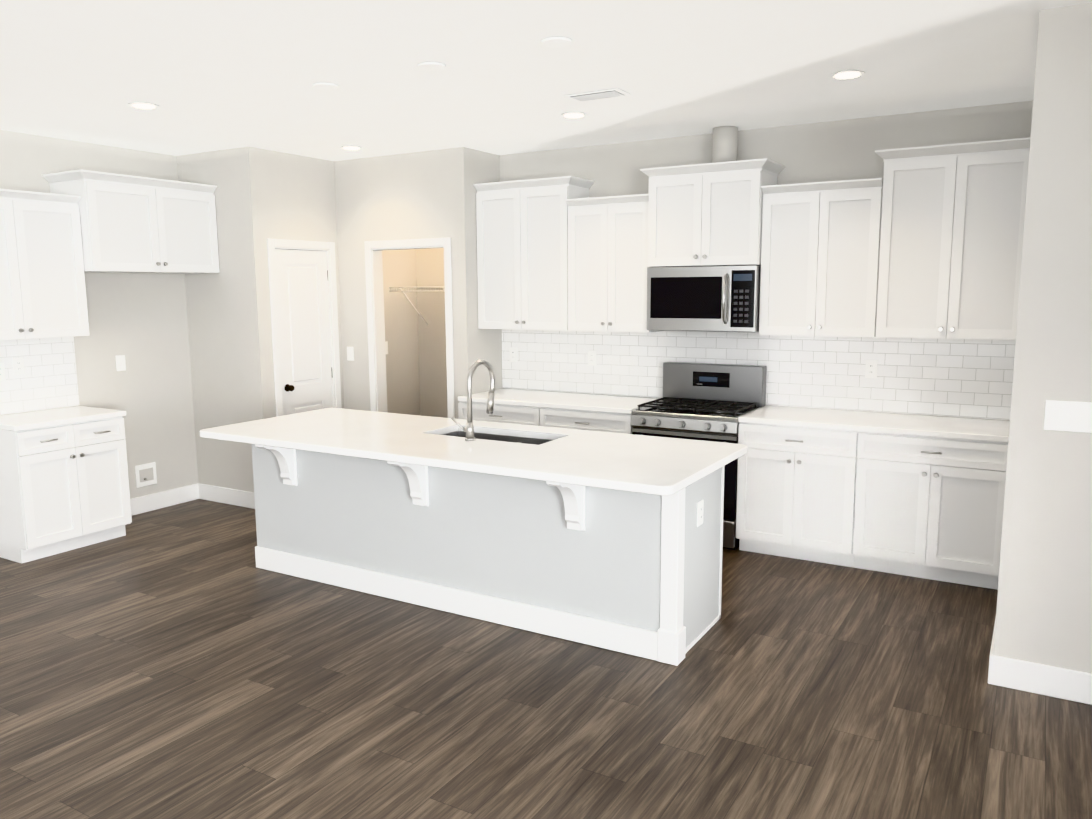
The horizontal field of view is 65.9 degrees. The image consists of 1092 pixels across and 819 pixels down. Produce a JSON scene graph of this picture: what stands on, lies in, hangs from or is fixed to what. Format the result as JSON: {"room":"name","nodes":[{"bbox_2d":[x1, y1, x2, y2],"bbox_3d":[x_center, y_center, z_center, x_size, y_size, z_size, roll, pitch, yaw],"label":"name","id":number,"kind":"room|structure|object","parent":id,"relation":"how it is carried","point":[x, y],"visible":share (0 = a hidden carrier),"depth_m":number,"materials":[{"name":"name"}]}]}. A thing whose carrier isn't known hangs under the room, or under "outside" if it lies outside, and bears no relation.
{"room":"kitchen","nodes":[
{"label":"kitchen","id":0,"kind":"room"},
{"bbox_2d":[0,130,198,498],"bbox_3d":[-5.010,-0.163,3.754,0.150,2.840,7.750,4,9,30],"label":"wall","id":1,"kind":"structure","parent":0,"point":[139,321],"depth_m":6.62,"materials":[{"name":"paint"}]},
{"bbox_2d":[12,357,24,374],"bbox_3d":[-3.667,-0.302,5.860,0.010,0.120,0.075,4,9,30],"label":"outlet","id":2,"kind":"object","parent":1,"relation":"attached to","point":[18,363],"depth_m":5.86,"materials":[{"name":"white plastic"}]},
{"bbox_2d":[0,337,78,414],"bbox_3d":[-3.715,-0.235,5.802,0.008,0.536,0.975,4,9,30],"label":"tile backsplash","id":3,"kind":"structure","parent":1,"relation":"attached to","point":[47,380],"depth_m":5.99,"materials":[{"name":"white tile"}]},
{"bbox_2d":[0,189,88,339],"bbox_3d":[-3.591,-0.947,5.562,0.367,0.960,0.929,4,9,30],"label":"upper cabinet","id":4,"kind":"object","parent":1,"relation":"attached to","point":[42,287],"visible":1,"depth_m":5.64,"materials":[{"name":"white wood"}]},
{"bbox_2d":[116,355,125,370],"bbox_3d":[-3.287,-0.358,6.517,0.009,0.120,0.075,4,9,30],"label":"outlet","id":5,"kind":"object","parent":1,"relation":"attached to","point":[120,360],"depth_m":6.52,"materials":[{"name":"white plastic"}]},
{"bbox_2d":[42,169,219,273],"bbox_3d":[-3.059,-1.369,6.316,0.467,0.675,1.094,4,9,30],"label":"upper cabinet","id":6,"kind":"object","parent":1,"relation":"attached to","point":[133,224],"visible":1,"depth_m":6.14,"materials":[{"name":"white wood"}]},
{"bbox_2d":[135,462,156,487],"bbox_3d":[-3.201,0.525,6.761,0.030,0.180,0.180,4,9,30],"label":"outlet","id":7,"kind":"object","parent":1,"relation":"attached to","point":[146,475],"depth_m":6.76,"materials":[{"name":"white plastic"}]},
{"bbox_2d":[130,483,197,515],"bbox_3d":[-3.211,0.756,6.789,0.014,0.135,0.980,4,9,30],"label":"baseboard","id":8,"kind":"structure","parent":1,"relation":"attached to","point":[163,499],"depth_m":6.91,"materials":[{"name":"white wood"}]},
{"bbox_2d":[177,146,274,491],"bbox_3d":[-2.646,-0.629,6.893,1.000,2.840,0.120,4,9,30],"label":"wall","id":9,"kind":"structure","parent":0,"point":[229,326],"depth_m":6.72,"materials":[{"name":"paint"}]},
{"bbox_2d":[198,483,254,508],"bbox_3d":[-2.586,0.725,6.981,0.834,0.135,0.017,4,9,30],"label":"baseboard","id":10,"kind":"structure","parent":9,"relation":"attached to","point":[236,497],"depth_m":7.01,"materials":[{"name":"white wood"}]},
{"bbox_2d":[261,149,417,416],"bbox_3d":[-1.594,-0.766,7.801,0.120,2.840,2.530,4,9,30],"label":"wall","id":11,"kind":"structure","parent":0,"point":[299,192],"depth_m":7.16,"materials":[{"name":"paint"}]},
{"bbox_2d":[275,249,332,415],"bbox_3d":[-1.988,-0.283,7.064,0.100,2.073,0.582,4,9,30],"label":"closet door","id":12,"kind":"structure","parent":11,"relation":"in","point":[303,322],"depth_m":7.01,"materials":[{"name":"white wood"}]},
{"bbox_2d":[267,238,341,416],"bbox_3d":[-2.039,-0.318,7.082,0.136,2.162,0.724,4,9,30],"label":"door frame","id":13,"kind":"structure","parent":11,"relation":"attached to","point":[272,244],"depth_m":6.93,"materials":[{"name":"white wood"}]},
{"bbox_2d":[385,341,387,353],"bbox_3d":[-1.499,-0.573,7.861,0.009,0.120,0.075,4,9,30],"label":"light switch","id":14,"kind":"object","parent":11,"relation":"attached to","point":[386,343],"depth_m":7.87,"materials":[{"name":"white plastic"}]},
{"bbox_2d":[334,147,476,418],"bbox_3d":[-1.176,-0.664,7.069,1.350,2.840,0.120,4,9,30],"label":"wall","id":15,"kind":"structure","parent":0,"point":[422,195],"depth_m":6.84,"materials":[{"name":"paint"}]},
{"bbox_2d":[347,347,353,360],"bbox_3d":[-1.704,-0.486,7.333,0.075,0.120,0.009,4,9,30],"label":"light switch","id":16,"kind":"object","parent":15,"relation":"attached to","point":[350,351],"depth_m":7.33,"materials":[{"name":"white plastic"}]},
{"bbox_2d":[364,237,454,418],"bbox_3d":[-1.101,-0.322,7.064,0.894,2.162,0.136,4,9,30],"label":"door frame","id":17,"kind":"structure","parent":15,"relation":"attached to","point":[376,323],"depth_m":7.11,"materials":[{"name":"white wood"}]},
{"bbox_2d":[414,248,447,417],"bbox_3d":[-0.630,-0.795,7.956,1.320,2.840,0.180,4,9,30],"label":"wall","id":18,"kind":"structure","parent":0,"point":[428,263],"depth_m":8.18,"materials":[{"name":"paint"}]},
{"bbox_2d":[389,286,444,324],"bbox_3d":[-0.830,-0.946,7.743,1.230,0.370,0.404,4,9,30],"label":"shelf","id":19,"kind":"object","parent":18,"relation":"attached to","point":[425,287],"visible":0.42,"depth_m":7.75,"materials":[{"name":"white metal"}]},
{"bbox_2d":[472,149,501,392],"bbox_3d":[-0.202,-0.733,7.505,0.120,2.840,1.630,4,9,30],"label":"wall","id":20,"kind":"structure","parent":0,"point":[486,167],"depth_m":6.86,"materials":[{"name":"paint"}]},
{"bbox_2d":[0,499,1091,818],"bbox_3d":[-0.235,1.440,2.699,9.950,0.100,10.800,4,9,30],"label":"floor","id":21,"kind":"structure","parent":0,"point":[184,661],"depth_m":3.59,"materials":[{"name":"brown wood"}]},
{"bbox_2d":[0,406,131,563],"bbox_3d":[-3.398,0.495,5.847,0.602,0.921,0.760,4,9,30],"label":"base cabinet","id":22,"kind":"object","parent":21,"relation":"on","point":[64,482],"visible":1,"depth_m":5.64,"materials":[{"name":"white wood"}]},
{"bbox_2d":[218,439,727,665],"bbox_3d":[-0.513,0.641,4.800,2.878,0.889,0.889,4,9,30],"label":"kitchen island","id":23,"kind":"object","parent":21,"relation":"on","point":[610,541],"depth_m":4.41,"materials":[{"name":"white wood"}]},
{"bbox_2d":[199,408,747,498],"bbox_3d":[-0.508,0.176,4.768,3.040,0.040,1.115,4,9,30],"label":"island countertop","id":24,"kind":"structure","parent":23,"relation":"on","point":[608,461],"depth_m":4.43,"materials":[{"name":"white stone"}]},
{"bbox_2d":[451,359,494,438],"bbox_3d":[-0.401,-0.064,4.746,0.135,0.439,0.281,4,9,30],"label":"faucet","id":25,"kind":"object","parent":24,"relation":"on","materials":[{"name":"silver metal"}]},
{"bbox_2d":[439,431,546,442],"bbox_3d":[-0.292,0.278,4.883,0.824,0.222,0.379,4,9,30],"label":"sink","id":26,"kind":"object","parent":24,"relation":"in","point":[482,434],"depth_m":5.04,"materials":[{"name":"grey metal"}]},
{"bbox_2d":[458,400,545,426],"bbox_3d":[-0.179,0.359,6.761,0.809,0.884,0.643,4,9,30],"label":"base cabinet","id":27,"kind":"object","parent":21,"relation":"on","point":[523,414],"depth_m":6.41,"materials":[{"name":"white wood"}]},
{"bbox_2d":[546,408,632,433],"bbox_3d":[0.411,0.405,6.416,0.809,0.884,0.643,4,9,30],"label":"base cabinet","id":28,"kind":"object","parent":21,"relation":"on","point":[595,412],"depth_m":6.06,"materials":[{"name":"white wood"}]},
{"bbox_2d":[458,388,662,411],"bbox_3d":[0.112,-0.074,6.521,1.496,0.034,0.648,4,9,30],"label":"countertop","id":29,"kind":"structure","parent":28,"relation":"on","point":[504,395],"depth_m":6.41,"materials":[{"name":"white stone"}]},
{"bbox_2d":[631,362,766,549],"bbox_3d":[1.071,0.303,5.966,0.756,1.204,0.695,4,9,30],"label":"range","id":30,"kind":"object","parent":21,"relation":"on","point":[707,402],"visible":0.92,"depth_m":5.86,"materials":[{"name":"silver metal"}]},
{"bbox_2d":[736,421,871,568],"bbox_3d":[1.766,0.509,5.625,0.804,0.884,0.643,4,9,30],"label":"base cabinet","id":31,"kind":"object","parent":21,"relation":"on","point":[802,490],"depth_m":5.34,"materials":[{"name":"white wood"}]},
{"bbox_2d":[864,429,1008,589],"bbox_3d":[2.390,0.556,5.259,0.894,0.884,0.643,4,9,30],"label":"base cabinet","id":32,"kind":"object","parent":21,"relation":"on","point":[918,496],"depth_m":4.96,"materials":[{"name":"white wood"}]},
{"bbox_2d":[738,405,1009,440],"bbox_3d":[2.094,0.078,5.363,1.576,0.034,0.648,4,9,30],"label":"countertop","id":33,"kind":"structure","parent":32,"relation":"on","point":[779,415],"depth_m":5.27,"materials":[{"name":"white stone"}]},
{"bbox_2d":[991,618,995,646],"bbox_3d":[2.301,1.075,4.294,0.014,0.135,1.206,4,9,30],"label":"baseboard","id":34,"kind":"structure","parent":21,"relation":"on","point":[992,644],"depth_m":3.93,"materials":[{"name":"white wood"}]},
{"bbox_2d":[988,647,1091,704],"bbox_3d":[3.433,1.267,2.898,3.394,0.135,0.017,4,9,30],"label":"baseboard","id":35,"kind":"structure","parent":21,"relation":"on","point":[1051,681],"depth_m":3.64,"materials":[{"name":"white wood"}]},
{"bbox_2d":[0,0,1091,160],"bbox_3d":[-0.256,-1.470,2.283,9.950,0.100,10.800,4,9,30],"label":"ceiling","id":36,"kind":"structure","parent":0,"point":[209,75],"depth_m":4.18,"materials":[{"name":"paint"}]},
{"bbox_2d":[128,102,159,108],"bbox_3d":[-2.361,-1.781,4.946,0.169,0.007,0.169,3,9,24],"label":"recessed light","id":37,"kind":"object","parent":36,"relation":"in","point":[141,105],"depth_m":4.93,"materials":[{"name":"white plastic"}]},
{"bbox_2d":[312,82,338,89],"bbox_3d":[-1.177,-1.723,4.496,0.139,0.010,0.139,3,9,24],"label":"recessed light","id":38,"kind":"object","parent":36,"relation":"in","point":[320,85],"depth_m":4.47,"materials":[{"name":"white plastic"}]},
{"bbox_2d":[340,146,362,149],"bbox_3d":[-1.493,-2.004,6.461,0.169,0.007,0.169,3,9,24],"label":"recessed light","id":39,"kind":"object","parent":36,"relation":"in","point":[342,147],"depth_m":6.43,"materials":[{"name":"white plastic"}]},
{"bbox_2d":[417,62,445,70],"bbox_3d":[-0.558,-1.672,4.111,0.139,0.010,0.139,3,9,21],"label":"recessed light","id":40,"kind":"object","parent":36,"relation":"in","point":[427,66],"depth_m":4.09,"materials":[{"name":"white plastic"}]},
{"bbox_2d":[541,37,571,47],"bbox_3d":[0.047,-1.621,3.723,0.139,0.010,0.139,3,9,24],"label":"recessed light","id":41,"kind":"object","parent":36,"relation":"in","point":[555,42],"depth_m":3.70,"materials":[{"name":"white plastic"}]},
{"bbox_2d":[560,112,586,117],"bbox_3d":[0.175,-1.850,5.302,0.169,0.007,0.169,3,9,24],"label":"recessed light","id":42,"kind":"object","parent":36,"relation":"in","point":[570,114],"depth_m":5.28,"materials":[{"name":"white plastic"}]},
{"bbox_2d":[564,88,630,101],"bbox_3d":[0.289,-1.770,4.753,0.340,0.010,0.170,4,9,30],"label":"ceiling vent","id":43,"kind":"object","parent":36,"relation":"in","point":[600,94],"visible":1,"depth_m":4.73,"materials":[{"name":"white metal"}]},
{"bbox_2d":[830,70,864,78],"bbox_3d":[1.551,-1.721,4.337,0.169,0.007,0.169,3,9,24],"label":"recessed light","id":44,"kind":"object","parent":36,"relation":"in","point":[848,74],"depth_m":4.31,"materials":[{"name":"white plastic"}]},
{"bbox_2d":[499,101,1032,420],"bbox_3d":[1.399,-0.549,6.138,4.040,2.840,0.120,4,9,30],"label":"wall","id":45,"kind":"structure","parent":0,"point":[826,151],"depth_m":5.69,"materials":[{"name":"paint"}]},
{"bbox_2d":[510,348,516,361],"bbox_3d":[-0.274,-0.457,7.062,0.075,0.120,0.009,4,9,30],"label":"outlet","id":46,"kind":"object","parent":45,"relation":"attached to","point":[513,351],"depth_m":7.06,"materials":[{"name":"white plastic"}]},
{"bbox_2d":[473,176,596,330],"bbox_3d":[-0.081,-1.199,6.646,0.889,1.123,0.348,4,9,30],"label":"upper cabinet","id":47,"kind":"object","parent":45,"relation":"attached to","point":[527,229],"depth_m":6.48,"materials":[{"name":"white wood"}]},
{"bbox_2d":[577,194,658,331],"bbox_3d":[0.538,-1.070,6.296,0.668,0.958,0.348,4,9,30],"label":"upper cabinet","id":48,"kind":"object","parent":45,"relation":"attached to","point":[611,272],"depth_m":6.14,"materials":[{"name":"white wood"}]},
{"bbox_2d":[645,158,780,269],"bbox_3d":[1.152,-1.330,5.863,0.788,0.658,0.398,4,9,30],"label":"upper cabinet","id":49,"kind":"object","parent":45,"relation":"attached to","point":[706,214],"depth_m":5.68,"materials":[{"name":"white wood"}]},
{"bbox_2d":[647,265,760,331],"bbox_3d":[1.135,-0.775,5.906,0.784,0.442,0.466,4,9,30],"label":"microwave","id":50,"kind":"object","parent":49,"relation":"attached to","point":[714,298],"visible":1,"depth_m":5.74,"materials":[{"name":"silver metal"}]},
{"bbox_2d":[502,329,1015,419],"bbox_3d":[1.282,-0.322,6.165,3.836,0.536,0.008,4,9,30],"label":"tile backsplash","id":51,"kind":"structure","parent":45,"relation":"attached to","point":[968,378],"depth_m":5.87,"materials":[{"name":"white tile"}]},
{"bbox_2d":[759,178,884,336],"bbox_3d":[1.826,-0.971,5.543,0.738,0.958,0.348,4,9,30],"label":"upper cabinet","id":52,"kind":"object","parent":45,"relation":"attached to","point":[820,275],"depth_m":5.38,"materials":[{"name":"white wood"}]},
{"bbox_2d":[865,360,877,377],"bbox_3d":[2.173,-0.270,5.632,0.075,0.120,0.009,4,9,30],"label":"outlet","id":53,"kind":"object","parent":45,"relation":"attached to","point":[871,365],"depth_m":5.63,"materials":[{"name":"white plastic"}]},
{"bbox_2d":[875,138,1029,339],"bbox_3d":[2.466,-1.003,5.157,0.871,1.123,0.348,4,9,30],"label":"upper cabinet","id":54,"kind":"object","parent":45,"relation":"attached to","point":[921,242],"depth_m":4.99,"materials":[{"name":"white wood"}]},
{"bbox_2d":[993,3,1091,672],"bbox_3d":[4.020,-0.192,3.519,3.560,2.840,2.010,4,9,30],"label":"wall block","id":55,"kind":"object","parent":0,"point":[1044,608],"visible":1,"depth_m":3.49,"materials":[{"name":"paint"}]},
{"bbox_2d":[1044,400,1091,432],"bbox_3d":[2.154,0.027,3.475,0.169,0.125,0.016,4,9,30],"label":"light switch","id":56,"kind":"object","parent":55,"relation":"attached to","point":[1070,416],"depth_m":3.48,"materials":[{"name":"white plastic"}]}
]}

